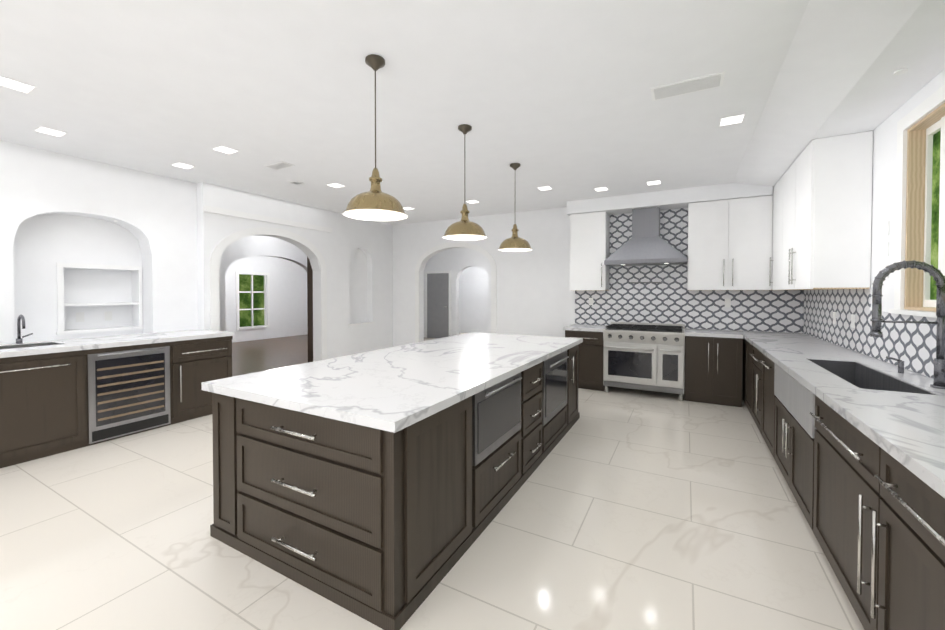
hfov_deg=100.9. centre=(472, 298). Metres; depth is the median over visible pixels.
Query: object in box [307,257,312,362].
door
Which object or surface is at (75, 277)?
wall niche
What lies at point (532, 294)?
wall
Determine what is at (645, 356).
range
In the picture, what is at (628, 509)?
floor
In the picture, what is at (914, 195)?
window
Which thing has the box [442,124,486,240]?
pendant light
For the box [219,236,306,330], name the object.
wall
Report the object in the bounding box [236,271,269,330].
window
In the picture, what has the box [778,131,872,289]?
upper cabinet
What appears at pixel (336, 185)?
recessed light
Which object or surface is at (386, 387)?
island countertop
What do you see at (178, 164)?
recessed light
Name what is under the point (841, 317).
backsplash
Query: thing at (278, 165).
ceiling vent
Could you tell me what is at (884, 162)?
wall
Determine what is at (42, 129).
recessed light
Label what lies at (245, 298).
backdrop
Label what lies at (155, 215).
wall
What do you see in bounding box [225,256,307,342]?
wall
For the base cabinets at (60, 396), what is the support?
on the floor
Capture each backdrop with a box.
[239,274,263,326]
[930,130,940,307]
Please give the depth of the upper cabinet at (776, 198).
4.73 m
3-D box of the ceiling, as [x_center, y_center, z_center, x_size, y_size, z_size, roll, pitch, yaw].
[-1.146,-1.524,2.725,7.630,0.100,9.600,0,1,29]
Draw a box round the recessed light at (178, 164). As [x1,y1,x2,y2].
[170,162,195,168]
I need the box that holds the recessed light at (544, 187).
[537,186,552,190]
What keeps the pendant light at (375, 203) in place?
hanging from the ceiling
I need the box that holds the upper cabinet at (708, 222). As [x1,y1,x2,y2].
[687,199,729,289]
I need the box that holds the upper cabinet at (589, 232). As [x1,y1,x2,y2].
[570,211,609,290]
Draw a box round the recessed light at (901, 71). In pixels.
[893,68,907,75]
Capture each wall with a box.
[0,140,197,343]
[197,182,392,361]
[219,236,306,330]
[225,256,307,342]
[393,207,790,382]
[424,248,490,336]
[459,266,488,332]
[818,69,944,376]
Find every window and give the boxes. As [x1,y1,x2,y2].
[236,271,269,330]
[888,84,944,317]
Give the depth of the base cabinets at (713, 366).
5.10 m
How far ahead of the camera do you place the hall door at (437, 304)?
12.30 m
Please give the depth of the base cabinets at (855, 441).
1.83 m
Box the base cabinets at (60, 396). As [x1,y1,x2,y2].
[0,315,233,467]
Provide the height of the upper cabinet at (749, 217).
1.188 m
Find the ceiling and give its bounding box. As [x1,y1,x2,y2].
[0,0,809,224]
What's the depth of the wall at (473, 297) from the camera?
13.90 m
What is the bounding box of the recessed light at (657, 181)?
[646,180,661,184]
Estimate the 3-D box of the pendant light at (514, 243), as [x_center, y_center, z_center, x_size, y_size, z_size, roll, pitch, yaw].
[0.477,-1.022,4.375,0.392,0.954,0.392,0,1,29]
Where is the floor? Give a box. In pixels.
[0,332,863,629]
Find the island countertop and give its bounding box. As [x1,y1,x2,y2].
[202,332,581,427]
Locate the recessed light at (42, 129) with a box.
[33,126,67,136]
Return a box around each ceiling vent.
[264,161,294,169]
[650,71,724,100]
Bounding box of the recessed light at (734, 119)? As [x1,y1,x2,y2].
[719,113,745,125]
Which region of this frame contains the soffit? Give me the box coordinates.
[567,0,944,215]
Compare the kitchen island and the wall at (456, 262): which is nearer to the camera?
the kitchen island
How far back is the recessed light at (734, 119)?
3.23 m
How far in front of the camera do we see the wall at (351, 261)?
6.78 m
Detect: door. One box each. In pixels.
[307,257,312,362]
[425,271,450,337]
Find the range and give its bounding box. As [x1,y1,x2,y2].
[603,322,684,400]
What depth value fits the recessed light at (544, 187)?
5.34 m
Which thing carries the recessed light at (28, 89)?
in the ceiling
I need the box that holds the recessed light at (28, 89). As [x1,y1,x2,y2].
[0,75,36,93]
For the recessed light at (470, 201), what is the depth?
6.11 m
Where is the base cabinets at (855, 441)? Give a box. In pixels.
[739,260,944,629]
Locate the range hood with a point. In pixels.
(646, 244)
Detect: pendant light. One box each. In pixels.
[343,54,407,220]
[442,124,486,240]
[498,163,532,251]
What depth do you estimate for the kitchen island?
1.97 m
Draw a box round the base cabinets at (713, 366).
[563,324,742,406]
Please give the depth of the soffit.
2.55 m
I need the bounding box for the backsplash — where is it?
[575,208,936,378]
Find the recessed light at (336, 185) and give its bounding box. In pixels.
[326,183,343,187]
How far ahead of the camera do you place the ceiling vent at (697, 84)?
2.69 m
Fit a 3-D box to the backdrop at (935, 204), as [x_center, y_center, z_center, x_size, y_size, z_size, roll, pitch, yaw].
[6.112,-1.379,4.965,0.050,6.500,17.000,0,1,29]
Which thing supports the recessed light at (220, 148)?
in the ceiling
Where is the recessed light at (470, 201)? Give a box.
[465,200,478,203]
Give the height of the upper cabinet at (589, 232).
1.188 m
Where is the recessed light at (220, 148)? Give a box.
[211,145,238,153]
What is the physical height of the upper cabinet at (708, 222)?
1.188 m
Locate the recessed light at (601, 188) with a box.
[594,187,608,191]
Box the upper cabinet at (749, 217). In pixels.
[730,196,769,289]
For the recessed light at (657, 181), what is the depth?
5.05 m
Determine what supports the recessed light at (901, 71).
in the soffit
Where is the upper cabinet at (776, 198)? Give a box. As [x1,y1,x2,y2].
[770,177,781,289]
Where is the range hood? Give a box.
[604,207,686,282]
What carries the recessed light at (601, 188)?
in the ceiling
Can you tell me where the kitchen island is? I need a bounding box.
[202,340,582,629]

